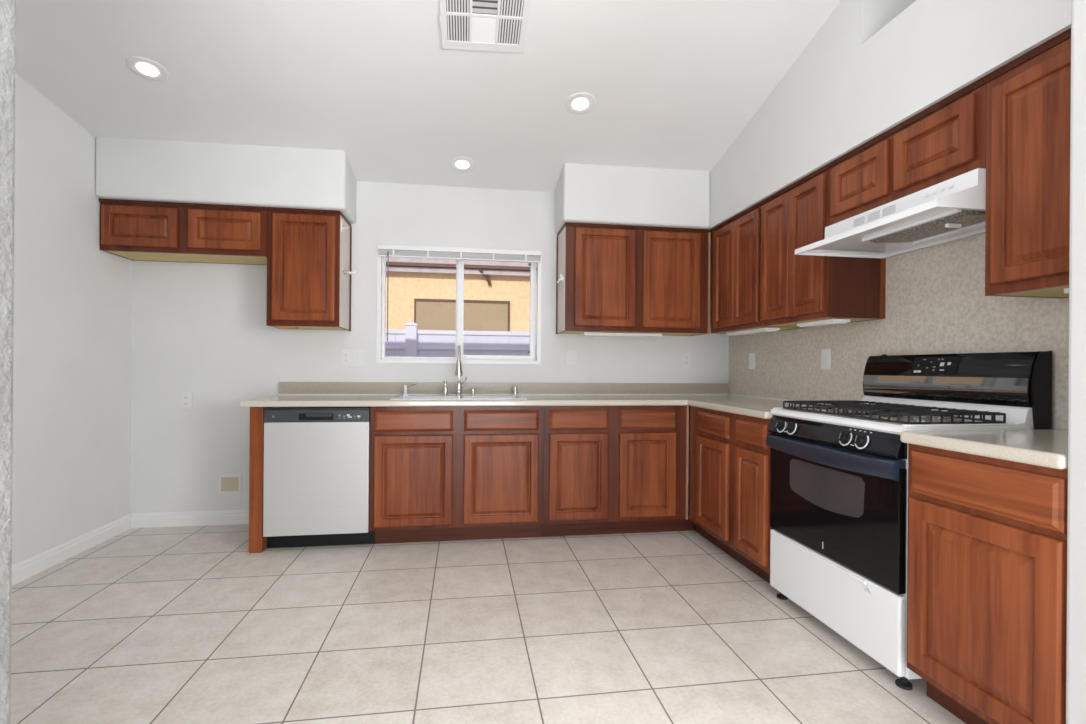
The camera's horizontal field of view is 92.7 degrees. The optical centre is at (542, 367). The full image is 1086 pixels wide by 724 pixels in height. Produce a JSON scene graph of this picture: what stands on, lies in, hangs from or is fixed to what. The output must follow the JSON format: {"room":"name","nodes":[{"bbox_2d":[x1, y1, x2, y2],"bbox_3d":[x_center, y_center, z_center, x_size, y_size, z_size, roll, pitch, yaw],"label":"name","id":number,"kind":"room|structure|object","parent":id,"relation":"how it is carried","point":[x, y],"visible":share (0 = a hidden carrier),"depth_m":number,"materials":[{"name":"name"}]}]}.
{"room":"kitchen","nodes":[
{"label":"kitchen","id":0,"kind":"room"},
{"bbox_2d":[0,0,15,723],"bbox_3d":[-2.732,-0.633,0.638,3.574,3.500,0.120,0,0,-9],"label":"wall","id":1,"kind":"structure","parent":0,"point":[7,7],"depth_m":0.94,"materials":[{"name":"white paint"}]},
{"bbox_2d":[12,73,131,564],"bbox_3d":[-2.710,-0.583,2.179,0.120,3.400,3.160,0,0,-9],"label":"wall","id":2,"kind":"structure","parent":0,"point":[72,331],"depth_m":3.00,"materials":[{"name":"paint"}]},
{"bbox_2d":[12,513,131,585],"bbox_3d":[-2.654,1.067,2.179,0.016,0.100,2.900,0,0,-9],"label":"baseboard","id":3,"kind":"structure","parent":2,"relation":"attached to","point":[24,569],"depth_m":3.02,"materials":[{"name":"white"}]},
{"bbox_2d":[15,0,840,191],"bbox_3d":[0.139,-1.828,2.594,5.860,0.987,3.190,0,0,-9],"label":"ceiling","id":4,"kind":"structure","parent":0,"point":[673,84],"depth_m":2.83,"materials":[{"name":"paint"}]},
{"bbox_2d":[126,56,168,80],"bbox_3d":[-2.043,-1.542,2.675,0.176,0.032,0.174,0,0,-22],"label":"recessed light","id":5,"kind":"object","parent":4,"relation":"in","point":[146,68],"visible":1,"depth_m":2.67,"materials":[{"name":"white plastic"}]},
{"bbox_2d":[136,63,158,75],"bbox_3d":[-2.043,-1.538,2.675,0.091,0.005,0.091,-1,-8,-9],"label":"diffuser","id":6,"kind":"object","parent":5,"relation":"attached to","point":[146,69],"depth_m":2.67,"materials":[{"name":"white plastic"}]},
{"bbox_2d":[449,157,474,171],"bbox_3d":[-0.569,-1.434,3.652,0.180,0.039,0.177,0,0,-13],"label":"recessed light","id":7,"kind":"object","parent":4,"relation":"in","point":[464,164],"visible":1,"depth_m":3.64,"materials":[{"name":"white"}]},
{"bbox_2d":[456,161,468,168],"bbox_3d":[-0.568,-1.430,3.651,0.094,0.004,0.094,0,-11,-9],"label":"diffuser","id":8,"kind":"object","parent":7,"relation":"attached to","point":[460,164],"depth_m":3.65,"materials":[{"name":"white plastic"}]},
{"bbox_2d":[439,0,529,52],"bbox_3d":[-0.269,-1.685,2.382,0.422,0.136,0.565,0,0,-9],"label":"ceiling vent","id":9,"kind":"object","parent":4,"relation":"in","point":[476,25],"visible":1,"depth_m":2.50,"materials":[{"name":"white metal"}]},
{"bbox_2d":[565,92,595,113],"bbox_3d":[0.223,-1.577,3.096,0.184,0.044,0.180,0,0,-13],"label":"recessed light","id":10,"kind":"object","parent":4,"relation":"in","point":[582,102],"visible":1,"depth_m":3.08,"materials":[{"name":"white"}]},
{"bbox_2d":[572,98,587,109],"bbox_3d":[0.223,-1.573,3.095,0.096,0.005,0.096,-1,-12,-9],"label":"diffuser","id":11,"kind":"object","parent":10,"relation":"attached to","point":[579,104],"depth_m":3.09,"materials":[{"name":"white plastic"}]},
{"bbox_2d":[130,181,728,513],"bbox_3d":[-0.674,-0.368,4.015,4.740,3.000,0.140,0,0,-9],"label":"wall","id":12,"kind":"structure","parent":0,"point":[200,329],"depth_m":3.76,"materials":[{"name":"paint"}]},
{"bbox_2d":[99,199,266,264],"bbox_3d":[-2.345,-0.904,3.509,0.991,0.323,0.348,0,0,-9],"label":"upper cabinet","id":13,"kind":"object","parent":12,"relation":"attached to","point":[134,230],"visible":0.92,"depth_m":3.36,"materials":[{"name":"brown wood"}]},
{"bbox_2d":[180,392,191,408],"bbox_3d":[-2.522,0.232,3.660,0.078,0.125,0.009,0,0,-9],"label":"outlet plate","id":14,"kind":"object","parent":12,"relation":"attached to","point":[185,397],"visible":1,"depth_m":3.66,"materials":[{"name":"white plastic"}]},
{"bbox_2d":[131,510,248,527],"bbox_3d":[-2.370,1.069,3.681,0.996,0.100,0.016,0,0,-9],"label":"baseboard","id":15,"kind":"structure","parent":12,"relation":"attached to","point":[219,517],"depth_m":3.66,"materials":[{"name":"white"}]},
{"bbox_2d":[95,137,355,223],"bbox_3d":[-2.090,-1.421,3.534,1.500,0.714,0.385,0,0,-9],"label":"soffit","id":16,"kind":"object","parent":12,"relation":"attached to","point":[126,168],"depth_m":3.35,"materials":[{"name":"paint"}]},
{"bbox_2d":[218,475,241,493],"bbox_3d":[-2.240,0.833,3.705,0.152,0.130,0.006,0,0,-9],"label":"water line box","id":17,"kind":"object","parent":12,"relation":"attached to","point":[226,483],"visible":1,"depth_m":3.71,"materials":[{"name":"white plastic"}]},
{"bbox_2d":[266,207,351,330],"bbox_3d":[-1.623,-0.661,3.621,0.470,0.797,0.351,0,0,-9],"label":"upper cabinet","id":18,"kind":"object","parent":12,"relation":"attached to","point":[308,252],"visible":1,"depth_m":3.46,"materials":[{"name":"brown wood"}]},
{"bbox_2d":[342,269,356,274],"bbox_3d":[-1.367,-0.668,3.633,0.068,0.043,0.142,0,0,15],"label":"clip","id":19,"kind":"object","parent":18,"relation":"attached to","point":[344,271],"visible":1,"depth_m":3.65,"materials":[{"name":"silver metal"}]},
{"bbox_2d":[341,350,364,365],"bbox_3d":[-1.407,-0.071,3.829,0.166,0.118,0.009,0,0,-9],"label":"switch plate","id":20,"kind":"object","parent":12,"relation":"attached to","point":[348,357],"visible":1,"depth_m":3.83,"materials":[{"name":"white plastic"}]},
{"bbox_2d":[377,244,541,363],"bbox_3d":[-0.636,-0.471,4.017,1.235,0.882,0.148,0,0,-9],"label":"window","id":21,"kind":"structure","parent":12,"relation":"in","point":[535,327],"depth_m":4.00,"materials":[{"name":"white plastic"}]},
{"bbox_2d":[377,244,540,340],"bbox_3d":[-0.621,-0.552,3.926,1.227,0.719,0.033,0,0,-9],"label":"window blind","id":22,"kind":"object","parent":21,"relation":"attached to","point":[384,250],"visible":1,"depth_m":3.92,"materials":[{"name":"white plastic"}]},
{"bbox_2d":[279,382,728,393],"bbox_3d":[-0.193,0.164,4.008,3.478,0.096,0.017,0,0,-9],"label":"backsplash","id":23,"kind":"structure","parent":12,"relation":"attached to","point":[284,387],"depth_m":3.97,"materials":[{"name":"beige stone"}]},
{"bbox_2d":[567,350,575,365],"bbox_3d":[0.225,-0.075,4.077,0.078,0.122,0.009,0,0,-9],"label":"switch plate","id":24,"kind":"object","parent":12,"relation":"attached to","point":[571,354],"visible":1,"depth_m":4.07,"materials":[{"name":"white plastic"}]},
{"bbox_2d":[555,163,709,232],"bbox_3d":[0.669,-1.401,3.952,1.112,0.714,0.385,0,0,-9],"label":"soffit","id":25,"kind":"object","parent":12,"relation":"attached to","point":[584,193],"depth_m":3.76,"materials":[{"name":"paint"}]},
{"bbox_2d":[556,222,710,335],"bbox_3d":[0.684,-0.650,3.971,1.123,0.785,0.351,0,0,-9],"label":"upper cabinet","id":26,"kind":"object","parent":12,"relation":"attached to","point":[618,278],"visible":0.99,"depth_m":3.81,"materials":[{"name":"brown wood"}]},
{"bbox_2d":[581,332,661,336],"bbox_3d":[0.596,-0.250,3.935,0.610,0.023,0.100,0,0,-9],"label":"light","id":27,"kind":"object","parent":26,"relation":"attached to","point":[583,333],"visible":1,"depth_m":3.89,"materials":[{"name":"white plastic"}]},
{"bbox_2d":[583,335,659,336],"bbox_3d":[0.596,-0.241,3.935,0.586,0.006,0.076,0,0,-9],"label":"diffuser","id":28,"kind":"object","parent":27,"relation":"attached to","point":[583,335],"depth_m":3.91,"materials":[{"name":"white plastic"}]},
{"bbox_2d":[682,353,690,367],"bbox_3d":[1.169,-0.059,4.220,0.078,0.125,0.009,0,0,-9],"label":"outlet plate","id":29,"kind":"object","parent":12,"relation":"attached to","point":[686,357],"visible":1,"depth_m":4.22,"materials":[{"name":"white plastic"}]},
{"bbox_2d":[11,508,965,723],"bbox_3d":[0.543,1.192,-0.957,9.600,0.100,10.340,0,0,-9],"label":"floor","id":30,"kind":"structure","parent":0,"point":[181,624],"depth_m":2.17,"materials":[{"name":"tile"}]},
{"bbox_2d":[249,407,269,552],"bbox_3d":[-1.788,0.682,3.451,0.076,0.884,0.633,0,0,-9],"label":"end panel","id":31,"kind":"object","parent":30,"relation":"on","point":[257,542],"visible":0.45,"depth_m":3.14,"materials":[{"name":"brown wood"}]},
{"bbox_2d":[263,407,373,547],"bbox_3d":[-1.426,0.687,3.477,0.640,0.872,0.622,0,0,-9],"label":"dishwasher","id":32,"kind":"object","parent":30,"relation":"on","point":[316,487],"visible":0.99,"depth_m":3.19,"materials":[{"name":"grey plastic"}]},
{"bbox_2d":[369,406,543,543],"bbox_3d":[-0.585,0.691,3.619,1.099,0.884,0.643,0,0,-9],"label":"base cabinet","id":33,"kind":"object","parent":30,"relation":"on","point":[438,473],"visible":0.95,"depth_m":3.32,"materials":[{"name":"brown wood"}]},
{"bbox_2d":[239,395,812,418],"bbox_3d":[-0.074,0.232,3.231,3.496,0.038,1.588,0,0,-9],"label":"countertop","id":34,"kind":"structure","parent":33,"relation":"on","point":[748,406],"depth_m":3.38,"materials":[{"name":"beige stone"}]},
{"bbox_2d":[402,383,416,395],"bbox_3d":[-0.972,0.159,3.768,0.108,0.093,0.052,0,0,-9],"label":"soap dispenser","id":35,"kind":"object","parent":34,"relation":"on","point":[405,386],"visible":0.96,"depth_m":3.75,"materials":[{"name":"silver metal"}]},
{"bbox_2d":[442,380,448,395],"bbox_3d":[-0.713,0.148,3.775,0.048,0.118,0.092,0,0,-9],"label":"soap dispenser","id":36,"kind":"object","parent":34,"relation":"on","point":[445,387],"visible":0.99,"depth_m":3.78,"materials":[{"name":"silver metal"}]},
{"bbox_2d":[390,395,526,399],"bbox_3d":[-0.568,0.297,3.548,0.880,0.192,0.378,0,0,-9],"label":"sink","id":37,"kind":"object","parent":34,"relation":"in","point":[484,397],"visible":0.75,"depth_m":3.52,"materials":[{"name":"white ceramic"}]},
{"bbox_2d":[454,345,466,395],"bbox_3d":[-0.591,0.023,3.728,0.089,0.371,0.227,0,0,-9],"label":"kitchen faucet","id":38,"kind":"object","parent":34,"relation":"on","point":[458,372],"visible":1,"depth_m":3.66,"materials":[{"name":"silver metal"}]},
{"bbox_2d":[470,388,476,395],"bbox_3d":[-0.512,0.181,3.828,0.048,0.056,0.036,0,0,-9],"label":"cover","id":39,"kind":"object","parent":34,"relation":"on","point":[472,390],"visible":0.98,"depth_m":3.82,"materials":[{"name":"silver metal"}]},
{"bbox_2d":[278,394,727,394],"bbox_3d":[-0.195,0.207,3.996,3.470,0.010,0.006,0,0,-9],"label":"caulk line","id":40,"kind":"object","parent":34,"relation":"on","point":[278,394],"visible":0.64,"depth_m":3.98,"materials":[{"name":"white"}]},
{"bbox_2d":[513,386,517,394],"bbox_3d":[-0.207,0.174,3.884,0.052,0.074,0.052,0,0,-9],"label":"air gap","id":41,"kind":"object","parent":34,"relation":"on","point":[515,388],"visible":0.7,"depth_m":3.87,"materials":[{"name":"silver metal"}]},
{"bbox_2d":[728,394,825,403],"bbox_3d":[1.645,0.221,3.481,0.012,0.010,1.563,0,0,-9],"label":"caulk line","id":42,"kind":"object","parent":34,"relation":"on","point":[728,394],"visible":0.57,"depth_m":3.74,"materials":[{"name":"white"}]},
{"bbox_2d":[541,406,693,536],"bbox_3d":[0.495,0.699,3.783,1.082,0.884,0.643,0,0,-9],"label":"base cabinet","id":43,"kind":"object","parent":30,"relation":"on","point":[607,469],"visible":0.89,"depth_m":3.48,"materials":[{"name":"brown wood"}]},
{"bbox_2d":[689,406,772,583],"bbox_3d":[1.361,0.706,3.168,0.643,0.884,1.022,0,0,-9],"label":"base cabinet","id":44,"kind":"object","parent":30,"relation":"on","point":[730,455],"visible":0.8,"depth_m":2.98,"materials":[{"name":"brown wood"}]},
{"bbox_2d":[766,351,1051,689],"bbox_3d":[1.482,0.540,2.249,0.647,1.218,0.809,0,0,-9],"label":"gas range","id":45,"kind":"object","parent":30,"relation":"on","point":[839,468],"visible":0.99,"depth_m":2.08,"materials":[{"name":"white metal"}]},
{"bbox_2d":[771,396,1034,434],"bbox_3d":[1.498,0.194,2.256,0.593,0.098,0.795,0,0,-9],"label":"cooktop","id":46,"kind":"object","parent":45,"relation":"in","point":[875,415],"depth_m":2.06,"materials":[{"name":"white metal"}]},
{"bbox_2d":[907,443,1067,723],"bbox_3d":[1.600,0.708,1.605,0.640,0.884,0.486,0,0,-9],"label":"base cabinet","id":47,"kind":"object","parent":30,"relation":"on","point":[987,543],"visible":0.88,"depth_m":1.51,"materials":[{"name":"brown wood"}]},
{"bbox_2d":[900,429,1067,469],"bbox_3d":[1.606,0.244,1.611,0.660,0.040,0.500,0,0,-9],"label":"countertop","id":48,"kind":"structure","parent":47,"relation":"on","point":[1048,448],"depth_m":1.56,"materials":[{"name":"beige stone"}]},
{"bbox_2d":[729,298,1067,429],"bbox_3d":[1.813,0.066,2.866,0.120,2.170,3.160,0,0,-9],"label":"wall","id":49,"kind":"structure","parent":0,"point":[1061,298],"depth_m":2.90,"materials":[{"name":"paint"}]},
{"bbox_2d":[711,202,807,333],"bbox_3d":[1.467,-0.646,3.592,0.348,0.780,0.666,0,0,-9],"label":"upper cabinet","id":50,"kind":"object","parent":49,"relation":"attached to","point":[736,242],"visible":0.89,"depth_m":3.49,"materials":[{"name":"brown wood"}]},
{"bbox_2d":[726,327,779,335],"bbox_3d":[1.421,-0.243,3.534,0.100,0.023,0.500,0,0,-9],"label":"light","id":51,"kind":"object","parent":50,"relation":"attached to","point":[766,329],"visible":1,"depth_m":3.45,"materials":[{"name":"white plastic"}]},
{"bbox_2d":[728,330,776,335],"bbox_3d":[1.421,-0.235,3.534,0.076,0.006,0.476,0,0,-9],"label":"diffuser","id":52,"kind":"object","parent":51,"relation":"attached to","point":[744,332],"depth_m":3.52,"materials":[{"name":"white plastic"}]},
{"bbox_2d":[760,165,885,327],"bbox_3d":[1.563,-0.646,2.960,0.350,0.780,0.608,0,0,-9],"label":"upper cabinet","id":53,"kind":"object","parent":49,"relation":"attached to","point":[795,289],"visible":0.78,"depth_m":2.78,"materials":[{"name":"brown wood"}]},
{"bbox_2d":[797,319,849,326],"bbox_3d":[1.527,-0.242,2.832,0.100,0.023,0.300,0,0,-9],"label":"light","id":54,"kind":"object","parent":53,"relation":"attached to","point":[827,322],"visible":1,"depth_m":2.77,"materials":[{"name":"white plastic"}]},
{"bbox_2d":[800,322,846,326],"bbox_3d":[1.527,-0.234,2.832,0.076,0.006,0.276,0,0,-9],"label":"diffuser","id":55,"kind":"object","parent":54,"relation":"attached to","point":[805,324],"depth_m":2.83,"materials":[{"name":"white plastic"}]},
{"bbox_2d":[707,0,1070,240],"bbox_3d":[1.657,-1.593,2.769,0.483,1.114,3.020,0,0,-9],"label":"wall","id":56,"kind":"structure","parent":49,"relation":"attached to","point":[872,66],"depth_m":2.40,"materials":[{"name":"paint"}]},
{"bbox_2d":[728,233,1068,429],"bbox_3d":[1.754,-0.244,2.846,0.005,0.934,2.897,0,0,-9],"label":"backsplash","id":57,"kind":"structure","parent":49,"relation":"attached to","point":[937,302],"depth_m":2.48,"materials":[{"name":"beige stone"}]},
{"bbox_2d":[749,353,754,368],"bbox_3d":[1.582,-0.051,3.923,0.009,0.122,0.078,0,0,-9],"label":"switch plate","id":58,"kind":"object","parent":57,"relation":"attached to","point":[751,355],"visible":1,"depth_m":3.92,"materials":[{"name":"white plastic"}]},
{"bbox_2d":[821,349,830,369],"bbox_3d":[1.704,-0.050,3.120,0.009,0.125,0.078,0,0,-9],"label":"switch plate","id":59,"kind":"object","parent":57,"relation":"attached to","point":[825,353],"visible":1,"depth_m":3.11,"materials":[{"name":"white plastic"}]},
{"bbox_2d":[827,77,986,225],"bbox_3d":[1.669,-0.875,2.268,0.348,0.320,0.803,0,0,-9],"label":"upper cabinet","id":60,"kind":"object","parent":49,"relation":"attached to","point":[946,140],"visible":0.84,"depth_m":2.12,"materials":[{"name":"brown wood"}]},
{"bbox_2d":[795,168,985,258],"bbox_3d":[1.579,-0.632,2.255,0.507,0.162,0.796,0,0,-9],"label":"range hood","id":61,"kind":"object","parent":60,"relation":"attached to","point":[953,209],"visible":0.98,"depth_m":2.15,"materials":[{"name":"white metal"}]},
{"bbox_2d":[983,28,1070,297],"bbox_3d":[1.766,-0.644,1.629,0.345,0.780,0.486,0,0,-9],"label":"upper cabinet","id":62,"kind":"object","parent":49,"relation":"attached to","point":[1028,98],"visible":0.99,"depth_m":1.69,"materials":[{"name":"brown wood"}]},
{"bbox_2d":[1066,0,1085,723],"bbox_3d":[1.722,-0.600,1.313,0.775,3.500,0.118,0,0,-9],"label":"wall","id":63,"kind":"structure","parent":0,"point":[1076,507],"depth_m":1.29,"materials":[{"name":"paint"}]},
{"label":"outside","id":64,"kind":"structure","parent":0,"visible":0},
{"bbox_3d":[-1.425,1.312,10.680,20.000,0.130,13.260,0,0,-9],"label":"ground","id":65,"kind":"structure","parent":64,"visible":0},
{"bbox_2d":[385,322,529,356],"bbox_3d":[-0.827,0.329,6.946,10.047,1.845,0.164,0,0,-9],"label":"vinyl fence","id":66,"kind":"object","parent":65,"relation":"on","point":[409,342],"visible":0.07,"depth_m":6.88,"materials":[{"name":"white plastic"}]},
{"bbox_2d":[386,257,536,331],"bbox_3d":[-1.867,-1.117,10.387,15.000,4.720,3.700,0,0,-9],"label":"house","id":67,"kind":"structure","parent":65,"relation":"on","point":[421,291],"depth_m":8.74,"materials":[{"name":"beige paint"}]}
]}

